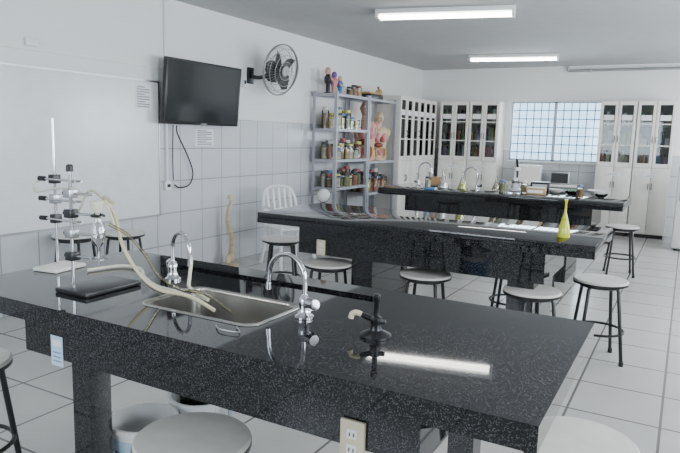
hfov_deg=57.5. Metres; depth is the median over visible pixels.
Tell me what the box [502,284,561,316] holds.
stool
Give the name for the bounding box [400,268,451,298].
stool
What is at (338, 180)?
jar
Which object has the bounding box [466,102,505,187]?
tall cabinet
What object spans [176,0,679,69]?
ceiling
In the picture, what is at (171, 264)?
faucet
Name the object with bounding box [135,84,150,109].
paper notice
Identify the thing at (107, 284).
stand
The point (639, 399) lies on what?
floor
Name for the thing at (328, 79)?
figurine
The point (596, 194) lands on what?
glass bowl
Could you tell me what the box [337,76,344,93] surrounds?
figurine
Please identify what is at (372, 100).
shelf rack
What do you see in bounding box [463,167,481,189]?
faucet
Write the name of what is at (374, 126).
model
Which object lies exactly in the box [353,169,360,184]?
jar
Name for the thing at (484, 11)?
fluorescent light
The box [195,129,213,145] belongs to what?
paper notice
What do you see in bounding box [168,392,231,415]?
plastic bucket
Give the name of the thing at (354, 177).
jar
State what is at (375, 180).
jar
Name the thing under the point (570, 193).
glass bowl
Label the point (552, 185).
desk
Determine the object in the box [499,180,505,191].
jar
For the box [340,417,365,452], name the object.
power outlet
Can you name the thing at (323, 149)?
jar
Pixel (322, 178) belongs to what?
jar
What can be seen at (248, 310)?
sink basin
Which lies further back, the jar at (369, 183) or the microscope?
the jar at (369, 183)
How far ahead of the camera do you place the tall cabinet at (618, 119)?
9.62 m
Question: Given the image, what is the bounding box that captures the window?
[508,102,600,164]
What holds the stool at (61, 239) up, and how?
on the floor
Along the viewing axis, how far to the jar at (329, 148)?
8.11 m
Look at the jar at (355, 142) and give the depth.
8.76 m
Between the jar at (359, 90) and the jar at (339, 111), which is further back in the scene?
the jar at (359, 90)
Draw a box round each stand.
[33,118,85,272]
[55,164,140,298]
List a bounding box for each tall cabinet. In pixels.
[374,95,413,209]
[410,98,425,182]
[422,100,436,182]
[437,102,469,185]
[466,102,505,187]
[594,101,638,235]
[627,101,677,239]
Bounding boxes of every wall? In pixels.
[0,0,422,317]
[422,63,679,236]
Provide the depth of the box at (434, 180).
7.48 m
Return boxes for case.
[362,91,382,99]
[530,181,549,192]
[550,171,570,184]
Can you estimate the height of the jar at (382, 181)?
0.245 m
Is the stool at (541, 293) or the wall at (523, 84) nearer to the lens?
the stool at (541, 293)
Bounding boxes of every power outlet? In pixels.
[316,239,325,255]
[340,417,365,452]
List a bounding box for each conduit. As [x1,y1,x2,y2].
[0,37,162,68]
[163,0,171,189]
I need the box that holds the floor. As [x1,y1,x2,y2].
[0,233,679,452]
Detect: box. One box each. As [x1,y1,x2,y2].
[429,176,443,185]
[518,164,542,182]
[526,186,546,194]
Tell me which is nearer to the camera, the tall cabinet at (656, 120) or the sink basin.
the sink basin
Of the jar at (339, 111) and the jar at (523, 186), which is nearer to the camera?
the jar at (523, 186)
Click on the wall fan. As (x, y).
(275, 72)
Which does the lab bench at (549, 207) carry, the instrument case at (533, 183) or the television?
the instrument case at (533, 183)
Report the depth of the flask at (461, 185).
7.14 m
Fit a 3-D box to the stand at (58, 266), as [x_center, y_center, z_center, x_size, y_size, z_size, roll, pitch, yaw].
[-1.109,-0.126,2.462,0.237,0.600,0.160,5,9,20]
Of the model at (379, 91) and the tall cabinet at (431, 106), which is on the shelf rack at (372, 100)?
the model at (379, 91)
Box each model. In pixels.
[222,194,238,266]
[353,101,380,160]
[374,111,390,159]
[375,87,382,94]
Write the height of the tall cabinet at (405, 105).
2.070 m
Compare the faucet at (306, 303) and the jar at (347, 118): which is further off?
the jar at (347, 118)
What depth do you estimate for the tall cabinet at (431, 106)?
10.73 m
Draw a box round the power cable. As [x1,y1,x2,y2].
[172,125,193,187]
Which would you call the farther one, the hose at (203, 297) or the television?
the television
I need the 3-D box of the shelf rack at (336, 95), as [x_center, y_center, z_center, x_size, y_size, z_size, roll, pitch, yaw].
[0.008,-0.815,8.540,0.360,2.000,0.930,6,9,29]
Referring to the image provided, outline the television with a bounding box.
[161,56,241,126]
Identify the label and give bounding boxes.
[51,335,63,367]
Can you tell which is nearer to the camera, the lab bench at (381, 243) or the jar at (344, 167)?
the lab bench at (381, 243)
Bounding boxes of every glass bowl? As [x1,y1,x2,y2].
[549,188,562,193]
[564,190,575,195]
[587,189,605,195]
[594,193,607,197]
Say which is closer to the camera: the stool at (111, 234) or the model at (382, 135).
the stool at (111, 234)
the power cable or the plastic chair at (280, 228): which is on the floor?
the plastic chair at (280, 228)
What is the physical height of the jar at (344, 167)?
0.255 m
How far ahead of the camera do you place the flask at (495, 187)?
7.11 m
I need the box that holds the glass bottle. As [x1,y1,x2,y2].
[557,199,569,237]
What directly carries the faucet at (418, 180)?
on the lab bench at (549, 207)
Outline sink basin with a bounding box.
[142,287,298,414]
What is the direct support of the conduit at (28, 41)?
attached to the wall at (271, 142)
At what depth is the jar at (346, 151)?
8.43 m
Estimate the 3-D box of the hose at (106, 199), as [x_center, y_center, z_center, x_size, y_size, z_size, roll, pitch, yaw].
[-0.635,0.088,2.107,0.482,0.359,0.065,6,9,26]
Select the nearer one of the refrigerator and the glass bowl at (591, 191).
the glass bowl at (591, 191)
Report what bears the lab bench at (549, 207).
on the floor
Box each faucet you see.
[165,231,191,280]
[265,252,319,319]
[414,162,431,185]
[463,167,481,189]
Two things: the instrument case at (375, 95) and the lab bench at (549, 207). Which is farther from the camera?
the instrument case at (375, 95)
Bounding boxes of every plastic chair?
[259,184,315,270]
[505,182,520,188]
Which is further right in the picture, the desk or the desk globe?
the desk
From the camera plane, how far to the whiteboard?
5.06 m
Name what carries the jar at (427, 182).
on the lab bench at (549, 207)
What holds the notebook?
on the lab bench at (549, 207)
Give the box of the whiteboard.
[0,62,160,236]
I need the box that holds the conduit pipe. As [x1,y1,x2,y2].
[567,66,679,71]
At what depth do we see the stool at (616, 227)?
6.71 m
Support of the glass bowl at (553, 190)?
on the lab bench at (549, 207)
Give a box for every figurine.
[324,67,333,92]
[330,71,340,92]
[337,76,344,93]
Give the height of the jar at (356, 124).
0.154 m
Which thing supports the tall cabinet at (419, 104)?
on the floor
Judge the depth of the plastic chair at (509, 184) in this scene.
8.37 m
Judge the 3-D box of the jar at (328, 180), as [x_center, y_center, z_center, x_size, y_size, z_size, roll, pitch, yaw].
[-0.127,-0.604,8.210,0.118,0.169,0.116,6,9,29]
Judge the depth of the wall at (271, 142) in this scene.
6.50 m
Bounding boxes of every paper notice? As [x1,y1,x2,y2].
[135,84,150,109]
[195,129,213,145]
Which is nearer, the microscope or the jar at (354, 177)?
the microscope
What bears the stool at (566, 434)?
on the floor
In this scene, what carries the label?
attached to the lab bench at (468, 372)
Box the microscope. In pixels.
[509,159,521,191]
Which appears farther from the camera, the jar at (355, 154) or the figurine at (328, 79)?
the jar at (355, 154)
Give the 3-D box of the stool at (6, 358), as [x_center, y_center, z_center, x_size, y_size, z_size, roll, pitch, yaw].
[-1.446,0.776,2.397,0.344,0.540,0.344,3,8,12]
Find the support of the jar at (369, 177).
in the shelf rack at (372, 100)
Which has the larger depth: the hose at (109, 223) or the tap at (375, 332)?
the hose at (109, 223)
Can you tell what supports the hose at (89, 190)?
attached to the stand at (58, 266)
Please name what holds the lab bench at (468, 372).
on the floor
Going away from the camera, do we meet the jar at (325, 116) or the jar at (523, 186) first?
the jar at (523, 186)
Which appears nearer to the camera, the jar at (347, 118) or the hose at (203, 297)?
the hose at (203, 297)
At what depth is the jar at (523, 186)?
6.81 m
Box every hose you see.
[33,180,87,197]
[73,189,115,225]
[87,264,191,299]
[102,195,215,311]
[108,223,232,313]
[187,255,209,301]
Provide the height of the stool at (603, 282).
0.540 m
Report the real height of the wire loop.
0.007 m
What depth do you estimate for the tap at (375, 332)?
1.74 m
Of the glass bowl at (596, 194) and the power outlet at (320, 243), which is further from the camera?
the glass bowl at (596, 194)
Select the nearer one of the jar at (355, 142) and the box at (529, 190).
the box at (529, 190)
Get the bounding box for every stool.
[0,347,21,452]
[51,231,98,261]
[102,229,144,254]
[131,412,251,452]
[262,235,300,276]
[304,258,351,283]
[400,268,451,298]
[488,278,505,307]
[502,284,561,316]
[523,416,639,452]
[573,273,628,366]
[602,224,639,277]
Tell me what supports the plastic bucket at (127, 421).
on the floor
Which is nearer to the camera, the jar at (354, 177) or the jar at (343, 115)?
the jar at (343, 115)
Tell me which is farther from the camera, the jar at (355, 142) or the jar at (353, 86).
the jar at (355, 142)
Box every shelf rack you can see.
[311,90,369,206]
[345,96,396,208]
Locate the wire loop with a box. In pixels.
[216,325,240,332]
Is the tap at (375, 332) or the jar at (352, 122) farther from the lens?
the jar at (352, 122)
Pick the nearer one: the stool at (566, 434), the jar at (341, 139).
the stool at (566, 434)
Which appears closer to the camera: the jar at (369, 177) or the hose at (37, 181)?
the hose at (37, 181)
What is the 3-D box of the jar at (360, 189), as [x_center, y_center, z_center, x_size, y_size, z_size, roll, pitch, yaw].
[0.326,-0.645,9.047,0.104,0.294,0.102,6,9,29]
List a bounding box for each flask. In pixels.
[437,169,448,188]
[457,178,467,188]
[492,179,498,189]
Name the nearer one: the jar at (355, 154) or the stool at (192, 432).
the stool at (192, 432)
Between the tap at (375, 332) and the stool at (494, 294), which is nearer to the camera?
the tap at (375, 332)
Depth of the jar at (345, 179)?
8.48 m
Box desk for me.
[503,180,584,188]
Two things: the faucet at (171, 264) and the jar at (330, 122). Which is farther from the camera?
the jar at (330, 122)
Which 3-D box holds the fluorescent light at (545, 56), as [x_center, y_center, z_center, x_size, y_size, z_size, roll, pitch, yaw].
[2.517,-2.449,9.009,1.260,0.084,0.220,4,9,19]
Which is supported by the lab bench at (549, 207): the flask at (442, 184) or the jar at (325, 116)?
the flask at (442, 184)
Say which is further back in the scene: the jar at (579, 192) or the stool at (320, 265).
the jar at (579, 192)
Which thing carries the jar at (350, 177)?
in the shelf rack at (336, 95)
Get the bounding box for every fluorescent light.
[375,5,515,21]
[468,53,558,61]
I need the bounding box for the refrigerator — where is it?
[671,167,679,250]
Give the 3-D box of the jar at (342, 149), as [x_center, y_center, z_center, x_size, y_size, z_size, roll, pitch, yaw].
[0.005,-1.015,8.371,0.104,0.203,0.102,6,9,29]
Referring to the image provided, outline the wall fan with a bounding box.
[247,44,298,95]
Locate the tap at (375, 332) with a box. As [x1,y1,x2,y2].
[348,293,390,340]
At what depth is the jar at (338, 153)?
8.22 m
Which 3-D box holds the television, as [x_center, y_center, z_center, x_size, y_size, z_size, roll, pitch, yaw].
[-1.390,-1.321,6.195,0.176,0.610,1.090,6,9,29]
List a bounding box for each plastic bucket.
[112,402,178,452]
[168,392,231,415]
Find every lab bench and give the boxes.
[0,250,594,452]
[257,203,612,315]
[378,183,631,282]
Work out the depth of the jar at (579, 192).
6.39 m
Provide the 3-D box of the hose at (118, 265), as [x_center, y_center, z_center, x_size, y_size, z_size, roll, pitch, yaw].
[-0.709,0.200,2.349,0.620,0.025,0.167,8,10,36]
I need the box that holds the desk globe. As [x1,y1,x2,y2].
[317,188,330,202]
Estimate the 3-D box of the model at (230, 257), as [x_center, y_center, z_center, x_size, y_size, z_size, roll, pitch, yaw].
[-1.185,0.039,6.684,0.200,0.780,0.200,3,8,12]
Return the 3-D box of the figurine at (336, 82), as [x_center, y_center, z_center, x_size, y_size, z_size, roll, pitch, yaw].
[-0.075,-1.905,8.228,0.174,0.300,0.107,-3,10,-30]
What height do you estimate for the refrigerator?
1.150 m
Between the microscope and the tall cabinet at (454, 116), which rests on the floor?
the tall cabinet at (454, 116)
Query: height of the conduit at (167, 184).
1.795 m
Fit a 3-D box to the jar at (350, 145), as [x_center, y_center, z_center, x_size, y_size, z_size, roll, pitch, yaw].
[0.128,-1.042,8.587,0.111,0.201,0.109,6,9,29]
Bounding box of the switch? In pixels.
[242,76,246,87]
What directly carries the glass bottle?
on the lab bench at (381, 243)
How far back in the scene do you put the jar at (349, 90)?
8.46 m
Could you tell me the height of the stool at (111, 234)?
0.568 m
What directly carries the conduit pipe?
attached to the wall at (523, 84)
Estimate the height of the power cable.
0.614 m
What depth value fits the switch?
6.88 m
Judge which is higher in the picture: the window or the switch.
the switch
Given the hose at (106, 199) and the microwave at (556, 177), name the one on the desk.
the microwave at (556, 177)
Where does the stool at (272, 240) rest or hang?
on the floor
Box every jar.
[320,171,327,186]
[321,107,328,127]
[321,142,327,158]
[326,174,331,187]
[327,141,332,158]
[328,117,333,127]
[336,174,340,186]
[337,144,343,158]
[337,148,340,158]
[338,110,341,128]
[338,114,344,128]
[339,138,346,148]
[341,173,348,185]
[343,110,350,128]
[343,166,349,175]
[344,145,349,158]
[345,144,352,158]
[345,176,351,185]
[346,86,353,94]
[350,171,357,184]
[351,85,357,95]
[351,117,353,128]
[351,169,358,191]
[352,118,359,129]
[353,148,358,158]
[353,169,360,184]
[354,141,361,157]
[358,86,361,96]
[359,172,363,192]
[368,174,370,191]
[369,177,372,191]
[371,172,377,190]
[378,174,384,186]
[425,176,430,186]
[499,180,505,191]
[521,181,527,192]
[576,185,583,197]
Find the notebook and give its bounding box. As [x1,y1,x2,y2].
[424,187,436,189]

